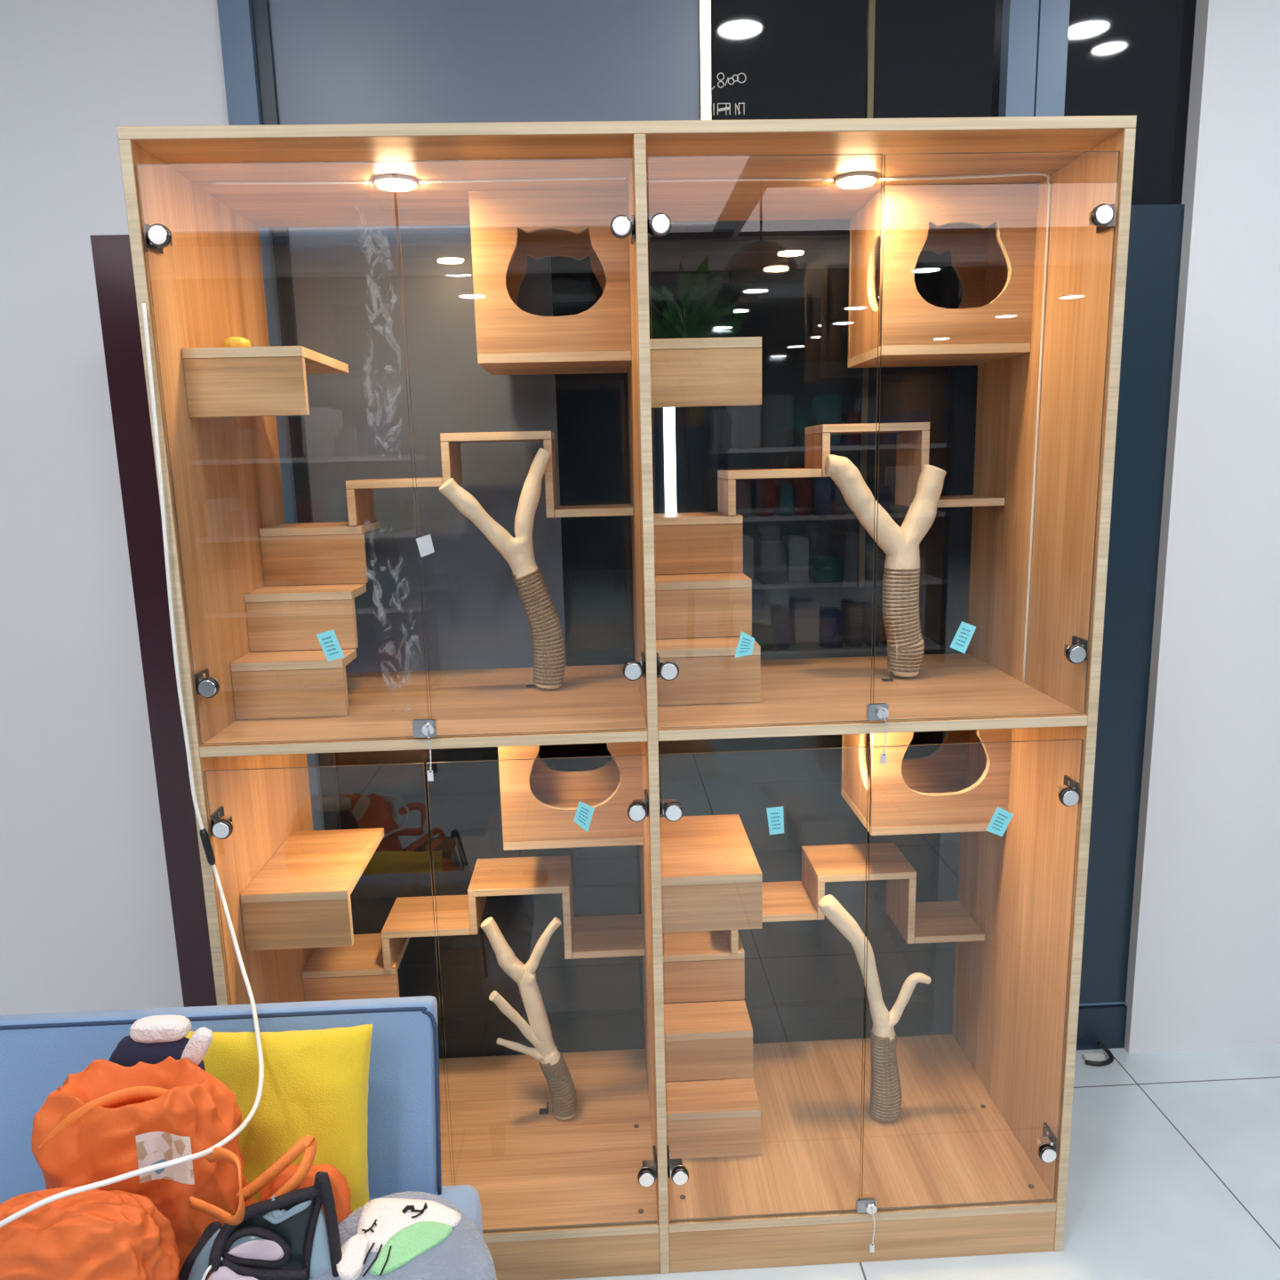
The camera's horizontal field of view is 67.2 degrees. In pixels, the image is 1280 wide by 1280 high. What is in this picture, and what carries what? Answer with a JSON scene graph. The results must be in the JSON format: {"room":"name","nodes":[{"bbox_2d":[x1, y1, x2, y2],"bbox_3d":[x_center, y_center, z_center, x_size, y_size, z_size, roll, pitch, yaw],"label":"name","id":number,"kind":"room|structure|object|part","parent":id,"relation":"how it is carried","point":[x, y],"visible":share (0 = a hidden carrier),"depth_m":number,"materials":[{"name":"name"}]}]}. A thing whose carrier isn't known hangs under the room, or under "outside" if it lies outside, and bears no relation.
{"room":"pet shop","nodes":[
{"label":"pet shop","id":0,"kind":"room"},
{"bbox_2d":[0,0,228,1015],"bbox_3d":[-2.916,-0.232,2.175,4.200,2.800,0.300,-2,11,-2],"label":"wall","id":1,"kind":"structure","parent":0,"point":[86,920],"depth_m":2.10,"materials":[{"name":"white paint"}]},
{"bbox_2d":[216,0,324,830],"bbox_3d":[-0.786,-0.280,2.152,0.061,2.800,0.112,-2,11,-2],"label":"trim","id":2,"kind":"structure","parent":1,"relation":"attached to","point":[236,19],"depth_m":1.95,"materials":[{"name":"blue"}]},
{"bbox_2d":[268,0,700,672],"bbox_3d":[-0.300,-0.774,2.066,0.875,1.820,0.012,-2,11,-2],"label":"panel","id":3,"kind":"object","parent":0,"point":[336,61],"visible":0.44,"depth_m":2.06,"materials":[{"name":"grey glass"}]},
{"bbox_2d":[556,1046,1279,1279],"bbox_3d":[0.789,2.207,-3.622,11.000,0.050,12.900,-2,11,-2],"label":"floor","id":4,"kind":"structure","parent":0,"point":[1173,1173],"depth_m":1.99,"materials":[{"name":"white tile"}]},
{"bbox_2d":[0,995,482,1235],"bbox_3d":[-0.592,0.957,1.182,0.740,0.715,0.694,-2,11,-2],"label":"sofa","id":5,"kind":"object","parent":4,"relation":"on","point":[38,1052],"visible":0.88,"depth_m":1.42,"materials":[{"name":"blue fabric"}]},
{"bbox_2d":[31,1056,254,1279],"bbox_3d":[-0.613,0.691,1.182,0.252,0.333,0.146,-2,11,-2],"label":"tote bag","id":6,"kind":"object","parent":5,"relation":"on","point":[108,1119],"visible":0.66,"depth_m":1.13,"materials":[{"name":"orange fabric"}]},
{"bbox_3d":[-0.608,0.579,1.149,0.200,0.101,0.031,-3,11,-9],"label":"handle","id":7,"kind":"part","parent":6,"relation":"part of","materials":[{"name":"orange fabric"}]},
{"bbox_2d":[108,1014,213,1071],"bbox_3d":[-0.612,0.611,1.253,0.150,0.259,0.044,0,11,5],"label":"plush toy","id":8,"kind":"object","parent":5,"relation":"on","point":[151,1039],"visible":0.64,"depth_m":1.22,"materials":[{"name":"blue"}]},
{"bbox_2d":[0,1135,352,1279],"bbox_3d":[-0.543,0.721,1.119,0.412,0.284,0.139,-6,12,-24],"label":"tote bag","id":9,"kind":"object","parent":5,"relation":"on","point":[96,1234],"visible":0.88,"depth_m":1.05,"materials":[{"name":"orange fabric"}]},
{"bbox_3d":[-0.480,0.623,1.101,0.078,0.087,0.024,3,11,21],"label":"handle","id":10,"kind":"part","parent":9,"relation":"part of","materials":[{"name":"orange fabric"}]},
{"bbox_3d":[-0.436,0.642,1.156,0.097,0.071,0.027,-5,11,-19],"label":"handle","id":11,"kind":"part","parent":9,"relation":"part of","materials":[{"name":"orange fabric"}]},
{"bbox_2d":[178,1171,342,1279],"bbox_3d":[-0.443,0.747,1.142,0.190,0.228,0.085,-2,11,-2],"label":"bag","id":12,"kind":"object","parent":5,"relation":"on","point":[285,1236],"visible":0.99,"depth_m":1.13,"materials":[{"name":"black fabric"}]},
{"bbox_3d":[-0.439,0.711,1.135,0.128,0.111,0.024,-4,11,-12],"label":"dark panel","id":13,"kind":"part","parent":12,"relation":"part of","materials":[{"name":"black fabric"}]},
{"bbox_2d":[184,1024,373,1211],"bbox_3d":[-0.518,0.685,1.341,0.294,0.283,0.124,-2,11,-2],"label":"throw cushion","id":14,"kind":"object","parent":5,"relation":"on","point":[316,1084],"visible":0.49,"depth_m":1.32,"materials":[{"name":"yellow fabric"}]},
{"bbox_2d":[308,1191,496,1279],"bbox_3d":[-0.291,0.784,1.110,0.248,0.130,0.283,-2,11,-2],"label":"plush pillow","id":15,"kind":"object","parent":5,"relation":"on","point":[409,1235],"visible":0.97,"depth_m":1.16,"materials":[{"name":"white fabric"}]},
{"bbox_3d":[-0.588,0.956,1.144,0.735,0.170,0.620,-2,11,-2],"label":"seat","id":16,"kind":"part","parent":5,"relation":"part of","materials":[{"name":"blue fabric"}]},
{"bbox_2d":[116,115,1136,1279],"bbox_3d":[0.008,0.159,1.881,1.527,2.000,0.568,-2,11,-2],"label":"display cabinet","id":17,"kind":"object","parent":4,"relation":"on","point":[974,1161],"visible":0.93,"depth_m":1.78,"materials":[{"name":"brown wood"}]},
{"bbox_2d":[0,303,263,1227],"bbox_3d":[-0.618,0.064,1.240,0.249,1.050,0.642,-2,11,-2],"label":"power cable","id":18,"kind":"object","parent":17,"relation":"hanging from","point":[204,834],"visible":1,"depth_m":1.46,"materials":[{"name":"white plastic"}]},
{"bbox_3d":[-0.746,0.189,1.864,0.018,1.982,0.547,-2,11,-2],"label":"panel","id":19,"kind":"part","parent":17,"relation":"part of","materials":[{"name":"brown wood"}]},
{"bbox_2d":[181,345,348,417],"bbox_3d":[-0.655,-0.451,1.728,0.192,0.110,0.305,-2,11,-2],"label":"platform","id":20,"kind":"object","parent":17,"relation":"attached to","point":[232,381],"visible":1,"depth_m":1.58,"materials":[{"name":"brown wood"}]},
{"bbox_2d":[222,336,251,347],"bbox_3d":[-0.670,-0.493,1.600,0.044,0.018,0.046,-2,11,-2],"label":"toy","id":21,"kind":"object","parent":20,"relation":"on","point":[231,341],"visible":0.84,"depth_m":1.58,"materials":[{"name":"yellow rubber"}]},
{"bbox_3d":[-0.547,-0.272,1.516,0.374,0.891,0.005,-2,11,-2],"label":"glass door","id":22,"kind":"part","parent":17,"relation":"part of","materials":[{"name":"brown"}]},
{"bbox_2d":[208,181,371,183],"bbox_3d":[-0.593,-0.777,1.637,0.268,0.005,0.007,-2,11,-5],"label":"wire","id":23,"kind":"object","parent":17,"relation":"attached to","point":[210,182],"visible":1,"depth_m":1.63,"materials":[{"name":"white plastic"}]},
{"bbox_2d":[230,520,380,719],"bbox_3d":[-0.645,-0.055,1.904,0.200,0.332,0.375,-2,11,-2],"label":"staircase","id":24,"kind":"structure","parent":17,"relation":"on","point":[299,683],"depth_m":1.82,"materials":[{"name":"brown wood"}]},
{"bbox_2d":[240,827,383,951],"bbox_3d":[-0.632,0.484,1.902,0.192,0.110,0.305,-2,11,-2],"label":"platform","id":25,"kind":"object","parent":17,"relation":"attached to","point":[300,898],"visible":1,"depth_m":1.76,"materials":[{"name":"brown wood"}]},
{"bbox_3d":[-0.531,0.655,1.688,0.360,0.903,0.005,-2,11,-2],"label":"glass door","id":26,"kind":"part","parent":17,"relation":"part of","materials":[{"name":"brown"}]},
{"bbox_2d":[301,933,409,1001],"bbox_3d":[-0.622,0.878,2.078,0.200,0.332,0.375,-2,11,-2],"label":"staircase","id":27,"kind":"structure","parent":17,"relation":"on","point":[356,972],"depth_m":2.09,"materials":[{"name":"brown wood"}]},
{"bbox_2d":[373,175,416,191],"bbox_3d":[-0.419,-0.782,1.651,0.072,0.009,0.072,-2,11,-2],"label":"spotlight","id":28,"kind":"object","parent":17,"relation":"attached to","point":[404,183],"visible":0.99,"depth_m":1.64,"materials":[{"name":"white plastic"}]},
{"bbox_3d":[-0.347,0.191,1.585,0.009,0.086,0.005,-2,11,-2],"label":"key chain","id":29,"kind":"part","parent":17,"relation":"part of","materials":[{"name":"silver metal"}]},
{"bbox_2d":[345,431,633,526],"bbox_3d":[-0.299,-0.335,1.975,0.562,0.174,0.165,-2,11,-2],"label":"shelf","id":30,"kind":"object","parent":17,"relation":"attached to","point":[360,495],"visible":0.93,"depth_m":1.90,"materials":[{"name":"brown wood"}]},
{"bbox_2d":[439,448,565,689],"bbox_3d":[-0.265,-0.131,1.876,0.228,0.474,0.067,-3,11,-10],"label":"branch","id":31,"kind":"object","parent":17,"relation":"on","point":[548,636],"visible":1,"depth_m":1.86,"materials":[{"name":"wood"}]},
{"bbox_2d":[381,855,644,969],"bbox_3d":[-0.276,0.600,2.149,0.562,0.174,0.165,-2,11,-2],"label":"shelf","id":32,"kind":"object","parent":17,"relation":"attached to","point":[620,935],"visible":1,"depth_m":2.11,"materials":[{"name":"brown wood"}]},
{"bbox_3d":[-0.179,-0.284,1.530,0.355,0.891,0.005,-2,11,-2],"label":"glass door","id":33,"kind":"part","parent":17,"relation":"part of","materials":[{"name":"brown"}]},
{"bbox_2d":[419,176,625,183],"bbox_3d":[-0.201,-0.790,1.655,0.354,0.004,0.006,-2,11,-1],"label":"wire","id":34,"kind":"object","parent":17,"relation":"attached to","point":[586,178],"visible":1,"depth_m":1.65,"materials":[{"name":"white plastic"}]},
{"bbox_2d":[480,917,576,1119],"bbox_3d":[-0.233,0.806,2.043,0.183,0.466,0.066,-4,11,-12],"label":"branch","id":35,"kind":"object","parent":17,"relation":"in","point":[554,1067],"visible":1,"depth_m":2.03,"materials":[{"name":"wood"}]},
{"bbox_3d":[-0.163,0.643,1.702,0.368,0.903,0.005,-2,11,-2],"label":"glass door","id":36,"kind":"part","parent":17,"relation":"part of","materials":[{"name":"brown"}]},
{"bbox_2d":[468,188,631,375],"bbox_3d":[-0.166,-0.682,1.874,0.284,0.298,0.248,-2,11,-2],"label":"house","id":37,"kind":"object","parent":17,"relation":"in","point":[507,227],"visible":1,"depth_m":1.76,"materials":[{"name":"brown wood"}]},
{"bbox_3d":[-0.172,-0.713,1.987,0.284,0.280,0.014,-2,11,-2],"label":"panel","id":38,"kind":"part","parent":37,"relation":"part of","materials":[{"name":"brown wood"}]},
{"bbox_2d":[497,741,643,850],"bbox_3d":[-0.144,0.252,2.048,0.284,0.298,0.248,-2,11,-2],"label":"house","id":39,"kind":"object","parent":17,"relation":"in","point":[540,802],"visible":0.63,"depth_m":1.95,"materials":[{"name":"brown wood"}]},
{"bbox_3d":[-0.149,0.222,2.161,0.284,0.280,0.014,-2,11,-2],"label":"panel","id":40,"kind":"part","parent":39,"relation":"part of","materials":[{"name":"brown wood"}]},
{"bbox_3d":[-0.016,-0.817,1.710,1.527,0.018,0.547,-2,11,-2],"label":"panel","id":41,"kind":"part","parent":17,"relation":"part of","materials":[{"name":"brown wood"}]},
{"bbox_3d":[0.011,0.165,1.893,0.018,1.982,0.547,-2,11,-2],"label":"divider panel","id":42,"kind":"part","parent":17,"relation":"part of","materials":[{"name":"brown wood"}]},
{"bbox_2d":[649,336,761,407],"bbox_3d":[0.102,-0.475,1.757,0.192,0.110,0.305,-2,11,-2],"label":"platform","id":43,"kind":"object","parent":17,"relation":"attached to","point":[688,372],"visible":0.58,"depth_m":1.61,"materials":[{"name":"brown wood"}]},
{"bbox_2d":[653,512,760,705],"bbox_3d":[0.112,-0.079,1.933,0.200,0.332,0.375,-2,11,-2],"label":"staircase","id":44,"kind":"structure","parent":17,"relation":"on","point":[715,604],"depth_m":1.85,"materials":[{"name":"brown wood"}]},
{"bbox_2d":[662,930,760,1159],"bbox_3d":[0.134,0.854,2.107,0.200,0.332,0.375,-2,11,-2],"label":"staircase","id":45,"kind":"structure","parent":17,"relation":"on","point":[706,1040],"depth_m":2.02,"materials":[{"name":"brown wood"}]},
{"bbox_2d":[660,814,762,933],"bbox_3d":[0.124,0.460,1.931,0.192,0.110,0.305,-2,11,-2],"label":"platform","id":46,"kind":"object","parent":17,"relation":"attached to","point":[712,876],"visible":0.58,"depth_m":1.79,"materials":[{"name":"brown wood"}]},
{"bbox_2d":[646,178,832,182],"bbox_3d":[0.171,-0.805,1.686,0.340,0.004,0.009,-2,11,-4],"label":"wire","id":47,"kind":"object","parent":17,"relation":"attached to","point":[683,180],"visible":0.95,"depth_m":1.68,"materials":[{"name":"white plastic"}]},
{"bbox_3d":[0.223,0.631,1.717,0.356,0.903,0.005,-2,11,-2],"label":"glass door","id":48,"kind":"part","parent":17,"relation":"part of","materials":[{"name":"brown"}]},
{"bbox_3d":[0.201,-0.297,1.544,0.358,0.893,0.005,-2,11,-2],"label":"glass door","id":49,"kind":"part","parent":17,"relation":"part of","materials":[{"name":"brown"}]},
{"bbox_2d":[724,842,984,953],"bbox_3d":[0.474,0.577,2.178,0.562,0.174,0.165,-2,11,-2],"label":"shelf","id":50,"kind":"object","parent":17,"relation":"attached to","point":[933,922],"visible":0.81,"depth_m":2.14,"materials":[{"name":"brown wood"}]},
{"bbox_2d":[835,172,877,188],"bbox_3d":[0.382,-0.811,1.703,0.072,0.009,0.072,-2,11,-2],"label":"spotlight","id":51,"kind":"object","parent":17,"relation":"attached to","point":[855,180],"visible":1,"depth_m":1.69,"materials":[{"name":"white plastic"}]},
{"bbox_2d":[717,422,1004,515],"bbox_3d":[0.451,-0.358,2.004,0.562,0.174,0.165,-2,11,-2],"label":"shelf","id":52,"kind":"object","parent":17,"relation":"attached to","point":[913,438],"visible":0.91,"depth_m":1.94,"materials":[{"name":"brown wood"}]},
{"bbox_3d":[0.432,1.100,1.788,0.009,0.086,0.005,-2,11,-2],"label":"key chain","id":53,"kind":"part","parent":17,"relation":"part of","materials":[{"name":"silver metal"}]},
{"bbox_2d":[817,894,931,1122],"bbox_3d":[0.490,0.770,2.021,0.237,0.510,0.064,-1,11,3],"label":"branch","id":54,"kind":"object","parent":17,"relation":"on","point":[885,1089],"visible":1,"depth_m":2.01,"materials":[{"name":"wood"}]},
{"bbox_3d":[0.409,0.166,1.614,0.009,0.086,0.005,-2,11,-2],"label":"key chain","id":55,"kind":"part","parent":17,"relation":"part of","materials":[{"name":"silver metal"}]},
{"bbox_2d":[824,454,946,681],"bbox_3d":[0.484,-0.144,1.917,0.237,0.448,0.074,-1,11,1],"label":"branch","id":56,"kind":"object","parent":17,"relation":"attached to","point":[905,647],"visible":1,"depth_m":1.88,"materials":[{"name":"wood"}]},
{"bbox_2d":[840,728,1011,835],"bbox_3d":[0.607,0.229,2.077,0.284,0.298,0.248,-2,11,-2],"label":"house","id":57,"kind":"object","parent":17,"relation":"in","point":[928,794],"visible":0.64,"depth_m":1.98,"materials":[{"name":"brown wood"}]},
{"bbox_3d":[0.473,0.224,2.071,0.015,0.280,0.217,-2,11,-2],"label":"panel","id":58,"kind":"part","parent":57,"relation":"part of","materials":[{"name":"brown wood"}]},
{"bbox_3d":[0.602,0.198,2.190,0.284,0.280,0.014,-2,11,-2],"label":"panel","id":59,"kind":"part","parent":57,"relation":"part of","materials":[{"name":"brown wood"}]},
{"bbox_2d":[848,183,1038,367],"bbox_3d":[0.584,-0.706,1.903,0.284,0.298,0.248,-2,11,-2],"label":"house","id":60,"kind":"object","parent":17,"relation":"in","point":[955,218],"visible":0.97,"depth_m":1.80,"materials":[{"name":"brown wood"}]},
{"bbox_3d":[0.450,-0.711,1.897,0.015,0.280,0.217,-2,11,-2],"label":"panel","id":61,"kind":"part","parent":60,"relation":"part of","materials":[{"name":"brown wood"}]},
{"bbox_3d":[0.579,-0.736,2.016,0.284,0.280,0.014,-2,11,-2],"label":"panel","id":62,"kind":"part","parent":60,"relation":"part of","materials":[{"name":"brown wood"}]},
{"bbox_2d":[880,172,1051,681],"bbox_3d":[0.588,-0.366,1.782,0.306,0.923,0.025,-2,11,-2],"label":"wire","id":63,"kind":"object","parent":17,"relation":"attached to","point":[1047,175],"visible":0.99,"depth_m":1.75,"materials":[{"name":"white plastic"}]},
{"bbox_3d":[0.588,0.620,1.731,0.367,0.903,0.005,-2,11,-2],"label":"glass door","id":64,"kind":"part","parent":17,"relation":"part of","materials":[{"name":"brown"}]},
{"bbox_3d":[0.567,-0.308,1.558,0.365,0.893,0.005,-2,11,-2],"label":"glass door","id":65,"kind":"part","parent":17,"relation":"part of","materials":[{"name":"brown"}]},
{"bbox_3d":[0.762,0.142,1.922,0.018,1.982,0.547,-2,11,-2],"label":"panel","id":66,"kind":"part","parent":17,"relation":"part of","materials":[{"name":"brown wood"}]},
{"bbox_2d":[1082,1041,1114,1066],"bbox_3d":[1.143,1.034,2.403,0.079,0.034,0.056,-2,11,-2],"label":"clip","id":67,"kind":"object","parent":4,"relation":"on","point":[1089,1058],"visible":1,"depth_m":2.40,"materials":[{"name":"black plastic"}]},
{"bbox_3d":[1.135,1.044,2.410,0.050,0.011,0.015,-2,11,-2],"label":"plate","id":68,"kind":"part","parent":67,"relation":"part of","materials":[{"name":"white plastic"}]},
{"bbox_2d":[1124,0,1279,1053],"bbox_3d":[3.584,-0.436,2.421,4.785,2.800,0.310,-2,11,-2],"label":"wall","id":69,"kind":"structure","parent":0,"point":[1204,972],"depth_m":2.23,"materials":[{"name":"white paint"}]},
{"bbox_2d":[251,0,1196,1058],"bbox_3d":[0.217,-0.330,2.294,1.957,2.800,0.304,-2,11,-2],"label":"window","id":70,"kind":"structure","parent":69,"relation":"in","point":[785,284],"depth_m":2.18,"materials":[{"name":"clear glass"}]},
{"bbox_2d":[663,407,676,512],"bbox_3d":[0.067,-0.390,2.143,0.028,0.330,0.028,-2,11,-2],"label":"tube","id":71,"kind":"object","parent":70,"relation":"attached to","point":[668,412],"visible":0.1,"depth_m":2.13,"materials":[{"name":"white plastic"}]},
{"bbox_2d":[711,72,746,114],"bbox_3d":[0.187,-1.148,2.025,0.074,0.082,0.005,-2,11,-2],"label":"lettering","id":72,"kind":"object","parent":70,"relation":"attached to","point":[725,108],"depth_m":2.03,"materials":[{"name":"white paint"}]},
{"bbox_2d":[1076,1004,1127,1050],"bbox_3d":[1.086,0.983,2.461,0.290,0.115,0.048,-2,11,-2],"label":"trim","id":73,"kind":"structure","parent":69,"relation":"attached to","point":[1106,1024],"depth_m":2.44,"materials":[{"name":"blue"}]},
{"bbox_2d":[1079,1001,1125,1006],"bbox_3d":[1.085,0.920,2.454,0.290,0.006,0.040,-2,11,-2],"label":"trim","id":74,"kind":"structure","parent":69,"relation":"attached to","point":[1107,1003],"depth_m":2.44,"materials":[{"name":"blue"}]},
{"bbox_2d":[1079,204,1184,1003],"bbox_3d":[1.129,-0.017,2.283,0.155,1.896,0.038,-2,11,-2],"label":"wall panel","id":75,"kind":"object","parent":69,"relation":"attached to","point":[1156,232],"depth_m":2.25,"materials":[{"name":"blue"}]}
]}

